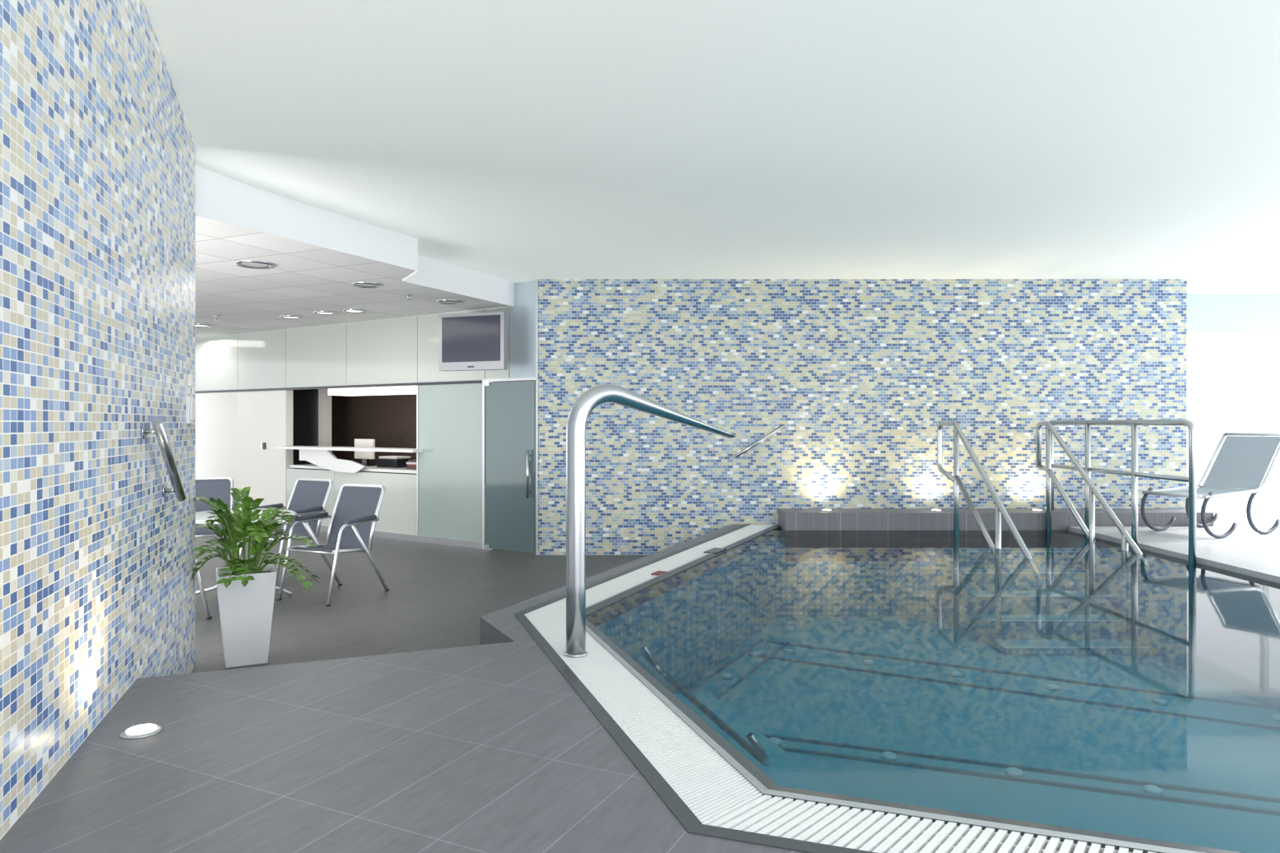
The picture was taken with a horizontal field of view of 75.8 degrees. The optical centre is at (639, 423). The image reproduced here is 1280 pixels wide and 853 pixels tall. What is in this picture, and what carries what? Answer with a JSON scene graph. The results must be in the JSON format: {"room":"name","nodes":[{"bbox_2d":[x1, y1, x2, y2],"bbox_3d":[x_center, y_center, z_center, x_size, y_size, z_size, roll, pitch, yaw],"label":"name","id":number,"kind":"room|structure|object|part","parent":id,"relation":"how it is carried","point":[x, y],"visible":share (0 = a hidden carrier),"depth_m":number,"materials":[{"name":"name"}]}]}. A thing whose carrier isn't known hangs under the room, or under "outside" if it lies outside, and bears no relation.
{"room":"indoor swimming pool","nodes":[
{"label":"indoor swimming pool","id":0,"kind":"room"},
{"bbox_2d":[0,0,195,839],"bbox_3d":[-1.747,-0.797,1.761,0.300,4.595,6.975,0,0,-19],"label":"wall","id":1,"kind":"structure","parent":0,"point":[98,146],"depth_m":3.00,"materials":[{"name":"tile"}]},
{"bbox_2d":[141,417,185,501],"bbox_3d":[-2.339,0.190,4.045,0.092,0.436,0.597,0,0,-19],"label":"stair handrail","id":2,"kind":"object","parent":1,"relation":"attached to","point":[159,429],"visible":1,"depth_m":3.99,"materials":[{"name":"silver metal"}]},
{"bbox_2d":[185,374,194,423],"bbox_3d":[-2.629,-0.143,4.780,0.030,0.282,0.258,0,0,-19],"label":"wall switch plate","id":3,"kind":"object","parent":1,"relation":"attached to","point":[190,402],"visible":1,"depth_m":4.78,"materials":[{"name":"white plastic"}]},
{"bbox_2d":[195,164,514,306],"bbox_3d":[-2.383,-1.639,6.803,0.438,0.558,5.833,0,0,18],"label":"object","id":4,"kind":"structure","parent":1,"relation":"attached to","point":[219,197],"depth_m":6.40,"materials":[{"name":"white paint"}]},
{"bbox_2d":[195,215,509,338],"bbox_3d":[-6.730,-1.370,10.200,10.540,0.001,12.200,0,0,0],"label":"ceiling","id":5,"kind":"structure","parent":0,"point":[304,279],"depth_m":8.28,"materials":[{"name":"tile"}]},
{"bbox_2d":[195,323,211,327],"bbox_3d":[-6.100,-1.359,11.400,0.286,0.022,0.286,0,0,0],"label":"recessed light","id":6,"kind":"object","parent":5,"relation":"in","point":[197,325],"visible":0.64,"depth_m":11.39,"materials":[{"name":"silver metal"}]},
{"bbox_2d":[213,315,220,319],"bbox_3d":[-5.350,-1.339,10.400,0.090,0.060,0.090,0,0,0],"label":"sprinkler","id":7,"kind":"object","parent":5,"relation":"attached to","point":[215,316],"visible":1,"depth_m":10.39,"materials":[{"name":"silver metal"}]},
{"bbox_2d":[235,259,274,268],"bbox_3d":[-3.290,-1.359,7.030,0.306,0.022,0.306,0,0,0],"label":"recessed light","id":8,"kind":"object","parent":5,"relation":"in","point":[253,264],"visible":1,"depth_m":7.02,"materials":[{"name":"silver metal"}]},
{"bbox_2d":[278,315,301,319],"bbox_3d":[-4.460,-1.359,10.500,0.265,0.022,0.265,0,0,0],"label":"recessed light","id":9,"kind":"object","parent":5,"relation":"in","point":[285,317],"visible":1,"depth_m":10.49,"materials":[{"name":"silver metal"}]},
{"bbox_2d":[313,310,336,315],"bbox_3d":[-3.870,-1.359,10.100,0.265,0.022,0.265,0,0,0],"label":"recessed light","id":10,"kind":"object","parent":5,"relation":"in","point":[319,313],"visible":1,"depth_m":10.10,"materials":[{"name":"silver metal"}]},
{"bbox_2d":[342,308,366,313],"bbox_3d":[-3.450,-1.359,9.930,0.265,0.022,0.265,0,0,0],"label":"recessed light","id":11,"kind":"object","parent":5,"relation":"in","point":[345,310],"visible":1,"depth_m":9.91,"materials":[{"name":"silver metal"}]},
{"bbox_2d":[352,281,380,287],"bbox_3d":[-2.680,-1.359,8.060,0.265,0.022,0.265,0,0,0],"label":"recessed light","id":12,"kind":"object","parent":5,"relation":"in","point":[358,284],"visible":1,"depth_m":8.05,"materials":[{"name":"silver metal"}]},
{"bbox_2d":[403,293,412,301],"bbox_3d":[-2.460,-1.339,8.730,0.090,0.060,0.090,0,0,0],"label":"sprinkler","id":13,"kind":"object","parent":5,"relation":"attached to","point":[408,295],"visible":1,"depth_m":8.72,"materials":[{"name":"silver metal"}]},
{"bbox_2d":[435,299,460,304],"bbox_3d":[-2.140,-1.359,9.190,0.265,0.022,0.265,0,0,0],"label":"recessed light","id":14,"kind":"object","parent":5,"relation":"in","point":[438,301],"visible":1,"depth_m":9.16,"materials":[{"name":"silver metal"}]},
{"bbox_2d":[438,310,507,371],"bbox_3d":[-1.845,-0.920,9.366,0.840,0.640,0.316,0,0,20],"label":"television","id":15,"kind":"object","parent":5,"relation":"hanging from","point":[472,341],"visible":1,"depth_m":9.21,"materials":[{"name":"silver metal"}]},
{"bbox_2d":[195,380,522,488],"bbox_3d":[-5.855,0.065,13.870,10.300,2.870,2.300,0,0,33],"label":"wall","id":16,"kind":"structure","parent":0,"point":[319,419],"depth_m":13.43,"materials":[{"name":"white paint"}]},
{"bbox_2d":[195,280,535,548],"bbox_3d":[-5.995,-0.070,12.536,11.500,3.140,0.140,0,0,33],"label":"wall","id":17,"kind":"structure","parent":0,"point":[441,503],"depth_m":10.76,"materials":[{"name":"white paint"}]},
{"bbox_2d":[275,445,423,473],"bbox_3d":[-3.787,0.492,11.376,2.830,0.335,0.880,0,0,33],"label":"countertop","id":18,"kind":"structure","parent":17,"relation":"attached to","point":[321,457],"depth_m":11.21,"materials":[{"name":"white plastic"}]},
{"bbox_2d":[354,439,376,466],"bbox_3d":[-3.912,0.409,11.710,0.400,0.379,0.150,0,0,33],"label":"computer monitor","id":19,"kind":"object","parent":18,"relation":"on","point":[365,456],"visible":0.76,"depth_m":11.68,"materials":[{"name":"white plastic"}]},
{"bbox_2d":[376,455,412,468],"bbox_3d":[-3.377,0.524,11.339,0.400,0.148,0.300,0,0,33],"label":"printer","id":20,"kind":"object","parent":18,"relation":"on","point":[392,461],"visible":0.94,"depth_m":11.21,"materials":[{"name":"grey plastic"}]},
{"bbox_2d":[405,459,416,468],"bbox_3d":[-2.878,0.539,10.932,0.420,0.118,0.250,0,0,33],"label":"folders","id":21,"kind":"object","parent":18,"relation":"on","point":[411,464],"visible":0.23,"depth_m":10.87,"materials":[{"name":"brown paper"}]},
{"bbox_2d":[328,385,416,395],"bbox_3d":[-3.495,-0.443,11.248,1.900,0.085,0.380,0,0,33],"label":"ceiling light panel","id":22,"kind":"object","parent":17,"relation":"attached to","point":[392,390],"visible":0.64,"depth_m":11.13,"materials":[{"name":"white"}]},
{"bbox_2d":[482,380,535,552],"bbox_3d":[-1.543,0.490,9.626,0.802,2.020,0.076,0,0,36],"label":"door","id":23,"kind":"structure","parent":17,"relation":"in","point":[508,408],"depth_m":9.62,"materials":[{"name":"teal glass"}]},
{"bbox_2d":[535,278,537,555],"bbox_3d":[-1.177,-0.075,9.523,0.025,3.150,0.275,0,0,0],"label":"trim","id":24,"kind":"structure","parent":17,"relation":"attached to","point":[536,280],"depth_m":9.39,"materials":[{"name":"grey metal"}]},
{"bbox_2d":[0,524,804,852],"bbox_3d":[2.577,1.325,1.510,8.523,0.350,13.746,0,0,-42],"label":"pool deck","id":25,"kind":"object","parent":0,"point":[487,747],"visible":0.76,"depth_m":2.72,"materials":[{"name":"tile"}]},
{"bbox_2d":[119,723,163,739],"bbox_3d":[-1.860,1.145,3.070,0.143,0.011,0.143,0,0,0],"label":"uplight","id":26,"kind":"object","parent":25,"relation":"on","point":[139,731],"visible":1,"depth_m":3.05,"materials":[{"name":"white glass"}]},
{"bbox_2d":[514,524,1279,852],"bbox_3d":[1.982,1.621,5.073,5.484,0.958,8.634,0,0,0],"label":"swimming pool","id":27,"kind":"object","parent":25,"relation":"in","point":[766,699],"visible":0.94,"depth_m":5.89,"materials":[{"name":"blue liquid"}]},
{"bbox_2d":[564,384,735,658],"bbox_3d":[0.068,0.474,4.344,1.032,1.351,0.115,0,0,-32],"label":"spout","id":28,"kind":"object","parent":27,"relation":"on","point":[580,411],"visible":1,"depth_m":4.07,"materials":[{"name":"silver metal"}]},
{"bbox_2d":[936,420,1043,639],"bbox_3d":[3.325,0.982,7.985,0.069,2.035,2.204,0,0,-2],"label":"stair rail","id":29,"kind":"object","parent":27,"relation":"on","point":[995,549],"visible":1,"depth_m":8.08,"materials":[{"name":"silver metal"}]},
{"bbox_2d":[1035,421,1154,631],"bbox_3d":[4.451,0.936,8.165,0.083,1.927,1.964,0,0,-1],"label":"stair rail","id":30,"kind":"object","parent":27,"relation":"on","point":[1126,540],"visible":1,"depth_m":8.09,"materials":[{"name":"silver metal"}]},
{"bbox_2d":[1048,419,1196,616],"bbox_3d":[4.600,0.781,8.025,0.054,1.637,2.404,0,0,0],"label":"guard railing","id":31,"kind":"object","parent":27,"relation":"attached to","point":[1133,473],"visible":0.89,"depth_m":7.62,"materials":[{"name":"silver metal"}]},
{"bbox_2d":[190,499,647,673],"bbox_3d":[-5.480,1.550,9.000,13.040,0.100,16.000,0,0,0],"label":"floor","id":32,"kind":"structure","parent":0,"point":[438,595],"depth_m":7.20,"materials":[{"name":"tile"}]},
{"bbox_2d":[195,555,212,619],"bbox_3d":[-3.635,1.031,6.019,0.728,0.954,0.618,0,0,-5],"label":"patio chair","id":33,"kind":"object","parent":32,"relation":"on","point":[198,574],"visible":0.03,"depth_m":6.31,"materials":[{"name":"silver metal"}]},
{"bbox_2d":[195,477,236,537],"bbox_3d":[-4.336,1.031,8.164,0.618,0.954,0.728,0,0,-25],"label":"patio chair","id":34,"kind":"object","parent":32,"relation":"on","point":[215,488],"visible":0.19,"depth_m":8.45,"materials":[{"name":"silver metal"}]},
{"bbox_2d":[195,508,296,596],"bbox_3d":[-3.440,1.134,7.000,0.960,0.728,0.960,0,0,0],"label":"round cafe table","id":35,"kind":"object","parent":32,"relation":"on","point":[201,517],"visible":0.2,"depth_m":6.93,"materials":[{"name":"white"}]},
{"bbox_2d":[190,486,319,667],"bbox_3d":[-2.464,0.957,5.205,0.778,1.086,0.813,0,0,39],"label":"plant","id":36,"kind":"object","parent":32,"relation":"on","point":[246,592],"visible":0.98,"depth_m":5.09,"materials":[{"name":"green plant"}]},
{"bbox_3d":[-2.490,1.212,5.200,0.339,0.575,0.339,0,0,-27],"label":"planter","id":37,"kind":"part","parent":36,"relation":"part of","materials":[{"name":"white ceramic"}]},
{"bbox_2d":[239,477,336,586],"bbox_3d":[-3.443,1.031,7.993,0.618,0.954,0.728,0,0,28],"label":"patio chair","id":38,"kind":"object","parent":32,"relation":"on","point":[308,496],"visible":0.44,"depth_m":8.18,"materials":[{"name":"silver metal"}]},
{"bbox_2d":[277,483,389,606],"bbox_3d":[-2.674,1.031,7.204,0.618,0.954,0.728,0,0,25],"label":"patio chair","id":39,"kind":"object","parent":32,"relation":"on","point":[354,517],"visible":1,"depth_m":7.36,"materials":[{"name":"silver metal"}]},
{"bbox_2d":[143,0,1279,338],"bbox_3d":[-1.250,-2.369,7.750,21.500,1.438,18.500,0,0,0],"label":"ceiling","id":40,"kind":"structure","parent":0,"point":[517,141],"depth_m":4.88,"materials":[{"name":"white paint"}]},
{"bbox_2d":[537,278,1187,555],"bbox_3d":[2.538,-0.075,9.525,7.425,3.150,0.250,0,0,0],"label":"wall","id":41,"kind":"structure","parent":0,"point":[860,376],"depth_m":9.40,"materials":[{"name":"tile"}]},
{"bbox_2d":[734,423,785,458],"bbox_3d":[1.360,0.200,9.355,0.582,0.394,0.090,0,0,0],"label":"stair handrail","id":42,"kind":"object","parent":41,"relation":"attached to","point":[777,428],"visible":1,"depth_m":9.31,"materials":[{"name":"silver metal"}]},
{"bbox_2d":[778,508,1213,561],"bbox_3d":[3.910,1.235,9.172,4.660,0.530,0.445,0,0,0],"label":"ledge","id":43,"kind":"object","parent":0,"point":[841,520],"visible":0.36,"depth_m":8.95,"materials":[{"name":"tile"}]},
{"bbox_2d":[820,509,832,511],"bbox_3d":[2.080,0.965,9.160,0.130,0.011,0.130,0,0,0],"label":"uplight","id":44,"kind":"object","parent":43,"relation":"on","point":[824,510],"visible":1,"depth_m":9.12,"materials":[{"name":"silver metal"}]},
{"bbox_2d":[930,509,941,511],"bbox_3d":[3.300,0.965,9.160,0.130,0.011,0.130,0,0,0],"label":"uplight","id":45,"kind":"object","parent":43,"relation":"on","point":[934,510],"visible":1,"depth_m":9.12,"materials":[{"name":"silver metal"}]},
{"bbox_2d":[1030,509,1043,511],"bbox_3d":[4.420,0.965,9.160,0.130,0.011,0.130,0,0,0],"label":"uplight","id":46,"kind":"object","parent":43,"relation":"on","point":[1036,510],"visible":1,"depth_m":9.12,"materials":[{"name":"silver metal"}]},
{"bbox_2d":[1067,510,1279,584],"bbox_3d":[7.076,1.308,5.350,4.848,0.385,10.300,0,0,0],"label":"floor","id":47,"kind":"structure","parent":0,"point":[1245,551],"depth_m":7.72,"materials":[{"name":"stone"}]},
{"bbox_2d":[1140,432,1279,538],"bbox_3d":[5.894,0.608,8.439,1.386,1.021,0.636,0,0,-24],"label":"sun lounger","id":48,"kind":"object","parent":47,"relation":"on","point":[1240,467],"visible":0.84,"depth_m":8.54,"materials":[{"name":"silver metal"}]},
{"bbox_2d":[1187,294,1279,332],"bbox_3d":[7.700,-0.075,10.600,3.600,3.150,0.200,0,0,0],"label":"wall window","id":49,"kind":"structure","parent":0,"point":[1205,313],"depth_m":10.50,"materials":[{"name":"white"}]},
{"bbox_2d":[1187,332,1279,510],"bbox_3d":[7.900,-0.028,10.540,3.200,2.284,0.080,0,0,0],"label":"window","id":50,"kind":"structure","parent":49,"relation":"attached to","point":[1263,505],"depth_m":10.51,"materials":[{"name":"white plastic"}]}
]}

